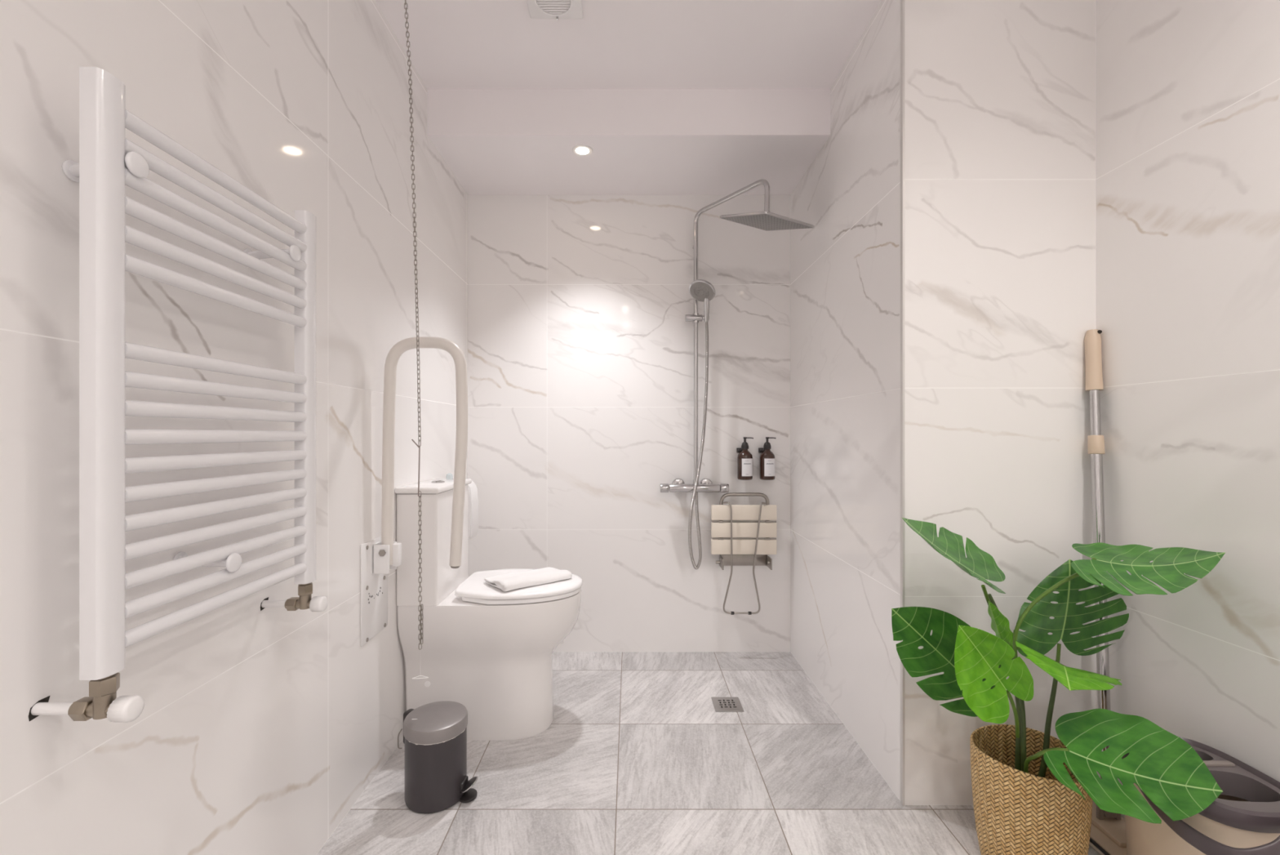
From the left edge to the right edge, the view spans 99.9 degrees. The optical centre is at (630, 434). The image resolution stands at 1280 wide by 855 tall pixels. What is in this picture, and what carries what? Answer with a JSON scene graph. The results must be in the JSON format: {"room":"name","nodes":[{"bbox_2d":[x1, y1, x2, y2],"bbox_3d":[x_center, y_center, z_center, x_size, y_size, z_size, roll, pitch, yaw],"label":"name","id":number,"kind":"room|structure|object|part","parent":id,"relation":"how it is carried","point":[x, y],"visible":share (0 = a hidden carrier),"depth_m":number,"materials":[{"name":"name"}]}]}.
{"room":"accessible bathroom","nodes":[
{"label":"accessible bathroom","id":0,"kind":"room"},
{"bbox_2d":[0,0,467,854],"bbox_3d":[-0.847,-0.143,0.443,0.100,2.420,4.386,0,0,0],"label":"wall","id":1,"kind":"structure","parent":0,"point":[256,731],"depth_m":1.06,"materials":[{"name":"stone"}]},
{"bbox_2d":[28,66,328,722],"bbox_3d":[-0.731,-0.047,0.944,0.133,0.863,0.488,0,0,0],"label":"towel radiator","id":2,"kind":"object","parent":1,"relation":"attached to","point":[109,162],"visible":1,"depth_m":0.79,"materials":[{"name":"white metal"}]},
{"bbox_3d":[-0.677,0.368,0.722,0.026,0.033,0.033,0,0,0],"label":"valve knob","id":3,"kind":"part","parent":2,"relation":"part of","materials":[{"name":"white plastic"}]},
{"bbox_3d":[-0.677,0.368,1.168,0.026,0.033,0.033,0,0,0],"label":"valve knob","id":4,"kind":"part","parent":2,"relation":"part of","materials":[{"name":"white plastic"}]},
{"bbox_2d":[360,337,467,645],"bbox_3d":[-0.651,0.161,1.671,0.291,0.928,0.172,0,0,0],"label":"grab rail","id":5,"kind":"object","parent":1,"relation":"attached to","point":[381,554],"visible":0.99,"depth_m":1.66,"materials":[{"name":"white plastic"}]},
{"bbox_3d":[-0.794,0.475,1.671,0.004,0.300,0.172,0,0,0],"label":"wall plate","id":6,"kind":"part","parent":5,"relation":"part of","materials":[{"name":"white plastic"}]},
{"bbox_2d":[468,480,478,539],"bbox_3d":[-0.747,0.337,2.415,0.099,0.261,0.110,0,0,0],"label":"wall dispenser","id":7,"kind":"object","parent":1,"relation":"attached to","point":[473,490],"visible":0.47,"depth_m":2.39,"materials":[{"name":"white plastic"}]},
{"bbox_2d":[374,0,881,88],"bbox_3d":[0.272,-1.403,0.443,2.337,0.100,4.586,0,0,0],"label":"ceiling","id":8,"kind":"structure","parent":0,"point":[455,44],"depth_m":1.86,"materials":[{"name":"white paint"}]},
{"bbox_2d":[404,0,428,678],"bbox_3d":[-0.603,-0.347,1.450,0.116,2.013,0.059,0,0,0],"label":"pull chain","id":9,"kind":"object","parent":8,"relation":"hanging from","point":[420,624],"visible":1,"depth_m":1.45,"materials":[{"name":"metal"}]},
{"bbox_3d":[-0.599,-0.655,1.450,0.070,1.375,0.009,0,0,0],"label":"chain","id":10,"kind":"part","parent":9,"relation":"part of","materials":[{"name":"metal"}]},
{"bbox_3d":[-0.567,0.655,1.450,0.044,0.009,0.002,0,0,0],"label":"pull handle","id":11,"kind":"part","parent":9,"relation":"part of","materials":[{"name":"white plastic"}]},
{"bbox_3d":[-0.565,0.367,1.450,0.014,0.428,0.009,0,0,0],"label":"chain","id":12,"kind":"part","parent":9,"relation":"part of","materials":[{"name":"metal"}]},
{"bbox_2d":[526,0,583,20],"bbox_3d":[-0.237,-1.341,1.655,0.170,0.022,0.170,0,0,0],"label":"fan","id":13,"kind":"object","parent":8,"relation":"attached to","point":[538,9],"visible":1,"depth_m":1.69,"materials":[{"name":"white plastic"}]},
{"bbox_2d":[533,0,573,16],"bbox_3d":[-0.237,-1.335,1.655,0.120,0.011,0.120,0,0,0],"label":"grille","id":14,"kind":"object","parent":13,"relation":"attached to","point":[541,7],"depth_m":1.68,"materials":[{"name":"white plastic"}]},
{"bbox_2d":[426,88,830,195],"bbox_3d":[-0.006,-1.263,2.373,1.582,0.180,0.527,0,0,0],"label":"ceiling","id":15,"kind":"structure","parent":0,"point":[493,141],"depth_m":2.13,"materials":[{"name":"white paint"}]},
{"bbox_2d":[572,144,592,156],"bbox_3d":[-0.198,-1.170,2.220,0.086,0.006,0.086,0,0,0],"label":"recessed light","id":16,"kind":"object","parent":15,"relation":"in","point":[583,150],"visible":1,"depth_m":2.21,"materials":[{"name":"white plastic"}]},
{"bbox_2d":[467,195,790,651],"bbox_3d":[-0.006,-0.143,2.686,1.782,2.420,0.100,0,0,0],"label":"wall","id":17,"kind":"structure","parent":0,"point":[580,341],"depth_m":2.64,"materials":[{"name":"stone"}]},
{"bbox_2d":[659,178,814,568],"bbox_3d":[0.444,-0.211,2.382,0.298,1.705,0.692,0,0,-36],"label":"shower column","id":18,"kind":"structure","parent":17,"relation":"attached to","point":[700,290],"depth_m":2.53,"materials":[{"name":"silver metal"}]},
{"bbox_3d":[0.163,0.257,2.565,0.041,0.043,0.043,0,0,0],"label":"temperature knob","id":19,"kind":"part","parent":18,"relation":"part of","materials":[{"name":"silver metal"}]},
{"bbox_3d":[0.357,-0.593,2.517,0.029,0.128,0.069,0,0,0],"label":"hand shower handle","id":20,"kind":"part","parent":18,"relation":"part of","materials":[{"name":"silver metal"}]},
{"bbox_3d":[0.448,0.257,2.565,0.040,0.043,0.043,0,0,0],"label":"flow knob","id":21,"kind":"part","parent":18,"relation":"part of","materials":[{"name":"silver metal"}]},
{"bbox_3d":[0.560,-0.872,2.220,0.264,0.002,0.264,0,16,-31],"label":"nozzle plate","id":22,"kind":"part","parent":18,"relation":"part of","materials":[{"name":"silver metal"}]},
{"bbox_2d":[711,492,777,614],"bbox_3d":[0.539,0.564,2.578,0.309,0.568,0.116,0,0,0],"label":"shower seat","id":23,"kind":"object","parent":17,"relation":"attached to","point":[729,520],"visible":1,"depth_m":2.54,"materials":[{"name":"beige plastic"}]},
{"bbox_3d":[0.542,0.428,2.569,0.304,0.297,0.028,0,0,0],"label":"seat frame","id":24,"kind":"part","parent":23,"relation":"part of","materials":[{"name":"metal"}]},
{"bbox_3d":[0.541,0.581,2.541,0.213,0.527,0.037,0,0,0],"label":"support leg","id":25,"kind":"part","parent":23,"relation":"part of","materials":[{"name":"metal"}]},
{"bbox_3d":[0.554,0.617,2.591,0.235,0.053,0.090,0,0,0],"label":"mounting plate","id":26,"kind":"part","parent":23,"relation":"part of","materials":[{"name":"metal"}]},
{"bbox_2d":[736,436,753,479],"bbox_3d":[0.554,0.116,2.593,0.077,0.205,0.084,0,0,0],"label":"soap dispenser bottle","id":27,"kind":"object","parent":17,"relation":"attached to","point":[744,458],"visible":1,"depth_m":2.56,"materials":[{"name":"brown glass"}]},
{"bbox_3d":[0.551,0.144,2.588,0.072,0.148,0.072,0,0,0],"label":"glass","id":28,"kind":"part","parent":27,"relation":"part of","materials":[{"name":"brown glass"}]},
{"bbox_2d":[758,436,776,479],"bbox_3d":[0.661,0.116,2.593,0.077,0.205,0.084,0,0,0],"label":"soap dispenser bottle","id":29,"kind":"object","parent":17,"relation":"attached to","point":[766,456],"visible":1,"depth_m":2.56,"materials":[{"name":"brown glass"}]},
{"bbox_3d":[0.659,0.144,2.588,0.072,0.148,0.072,0,0,0],"label":"glass","id":30,"kind":"part","parent":29,"relation":"part of","materials":[{"name":"brown glass"}]},
{"bbox_2d":[316,651,1100,854],"bbox_3d":[0.272,1.117,0.443,2.337,0.100,4.586,0,0,0],"label":"floor","id":31,"kind":"structure","parent":0,"point":[636,756],"depth_m":1.64,"materials":[{"name":"grey tile"}]},
{"bbox_2d":[397,700,478,813],"bbox_3d":[-0.571,0.946,1.596,0.208,0.242,0.182,0,0,-29],"label":"pedal bin","id":32,"kind":"object","parent":31,"relation":"on","point":[435,733],"visible":1,"depth_m":1.53,"materials":[{"name":"grey plastic"}]},
{"bbox_3d":[-0.691,0.912,1.611,0.017,0.061,0.004,0,0,20],"label":"carry handle","id":33,"kind":"part","parent":32,"relation":"part of","materials":[{"name":"metal"}]},
{"bbox_3d":[-0.575,0.846,1.592,0.179,0.041,0.179,0,0,0],"label":"lid","id":34,"kind":"part","parent":32,"relation":"part of","materials":[{"name":"silver metal"}]},
{"bbox_2d":[394,472,582,740],"bbox_3d":[-0.487,0.611,2.000,0.618,0.913,0.384,0,0,0],"label":"toilet","id":35,"kind":"object","parent":31,"relation":"on","point":[487,649],"depth_m":1.87,"materials":[{"name":"white ceramic"}]},
{"bbox_3d":[-0.721,0.190,2.000,0.152,0.022,0.384,0,0,0],"label":"cistern lid","id":36,"kind":"part","parent":35,"relation":"part of","materials":[{"name":"white ceramic"}]},
{"bbox_3d":[-0.715,0.166,2.125,0.026,0.024,0.026,0,0,0],"label":"freshener cap","id":37,"kind":"part","parent":35,"relation":"part of","materials":[{"name":"white plastic"}]},
{"bbox_3d":[-0.489,0.824,2.000,0.612,0.486,0.362,0,0,0],"label":"bowl","id":38,"kind":"part","parent":35,"relation":"part of","materials":[{"name":"white ceramic"}]},
{"bbox_3d":[-0.395,0.550,2.000,0.434,0.019,0.368,0,0,0],"label":"lid","id":39,"kind":"part","parent":35,"relation":"part of","materials":[{"name":"white plastic"}]},
{"bbox_3d":[-0.387,0.571,2.000,0.406,0.016,0.356,0,0,0],"label":"seat","id":40,"kind":"part","parent":35,"relation":"part of","materials":[{"name":"white plastic"}]},
{"bbox_2d":[484,566,572,591],"bbox_3d":[-0.376,0.523,1.985,0.291,0.032,0.172,0,0,-39],"label":"folded towel","id":41,"kind":"object","parent":35,"relation":"on","point":[512,580],"visible":1,"depth_m":1.94,"materials":[{"name":"white fabric"}]},
{"bbox_2d":[711,696,743,711],"bbox_3d":[0.382,1.065,2.122,0.110,0.004,0.110,0,0,0],"label":"floor drain","id":42,"kind":"object","parent":31,"relation":"on","point":[720,703],"visible":1,"depth_m":2.12,"materials":[{"name":"metal"}]},
{"bbox_2d":[904,0,1095,804],"bbox_3d":[1.089,-0.143,1.554,0.602,2.420,0.012,0,0,0],"label":"wall pier","id":43,"kind":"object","parent":31,"relation":"on","point":[1000,95],"visible":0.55,"depth_m":1.55,"materials":[{"name":"stone"}]},
{"bbox_2d":[969,724,1092,854],"bbox_3d":[0.977,0.920,1.320,0.242,0.294,0.242,0,0,0],"label":"woven basket","id":44,"kind":"object","parent":31,"relation":"on","point":[1016,811],"visible":0.85,"depth_m":1.25,"materials":[{"name":"brown wicker"}]},
{"bbox_2d":[891,517,1225,822],"bbox_3d":[0.950,0.623,1.208,0.676,0.858,0.460,0,0,0],"label":"monstera plant","id":45,"kind":"object","parent":44,"relation":"in","point":[975,664],"visible":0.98,"depth_m":1.23,"materials":[{"name":"green plant"}]},
{"bbox_3d":[0.947,0.692,1.348,0.038,0.572,0.085,0,0,-36],"label":"stem","id":46,"kind":"part","parent":45,"relation":"part of","materials":[{"name":"green plant"}]},
{"bbox_3d":[0.952,0.740,1.302,0.039,0.475,0.017,0,0,18],"label":"stem","id":47,"kind":"part","parent":45,"relation":"part of","materials":[{"name":"green plant"}]},
{"bbox_3d":[1.046,0.769,1.357,0.112,0.420,0.022,0,0,-12],"label":"stem","id":48,"kind":"part","parent":45,"relation":"part of","materials":[{"name":"green plant"}]},
{"bbox_2d":[1084,328,1127,854],"bbox_3d":[1.263,0.385,1.425,0.149,1.363,0.255,0,0,0],"label":"mop","id":49,"kind":"object","parent":31,"relation":"on","point":[1108,828],"visible":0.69,"depth_m":1.49,"materials":[{"name":"silver metal"}]},
{"bbox_3d":[1.264,1.044,1.420,0.133,0.022,0.230,0,0,0],"label":"head plate","id":50,"kind":"part","parent":49,"relation":"part of","materials":[{"name":"beige plastic"}]},
{"bbox_2d":[1121,735,1279,854],"bbox_3d":[1.213,0.889,1.128,0.247,0.356,0.318,0,0,0],"label":"bucket","id":51,"kind":"object","parent":31,"relation":"on","point":[1244,819],"visible":0.52,"depth_m":1.08,"materials":[{"name":"beige plastic"}]},
{"bbox_3d":[1.130,0.756,1.062,0.118,0.089,0.235,0,0,-33],"label":"bail handle","id":52,"kind":"part","parent":51,"relation":"part of","materials":[{"name":"plastic"}]},
{"bbox_2d":[790,0,900,800],"bbox_3d":[0.815,-0.143,2.098,0.060,2.420,1.076,0,0,0],"label":"wall","id":53,"kind":"structure","parent":0,"point":[845,269],"depth_m":1.89,"materials":[{"name":"stone"}]},
{"bbox_2d":[900,0,904,804],"bbox_3d":[0.786,-0.143,1.553,0.006,2.420,0.014,0,0,0],"label":"trim","id":54,"kind":"structure","parent":53,"relation":"attached to","point":[902,2],"depth_m":1.55,"materials":[{"name":"silver metal"}]},
{"bbox_2d":[1095,0,1279,818],"bbox_3d":[1.390,-0.143,-0.101,0.100,2.420,3.298,0,0,0],"label":"wall","id":55,"kind":"structure","parent":0,"point":[1188,91],"depth_m":1.28,"materials":[{"name":"stone"}]}
]}

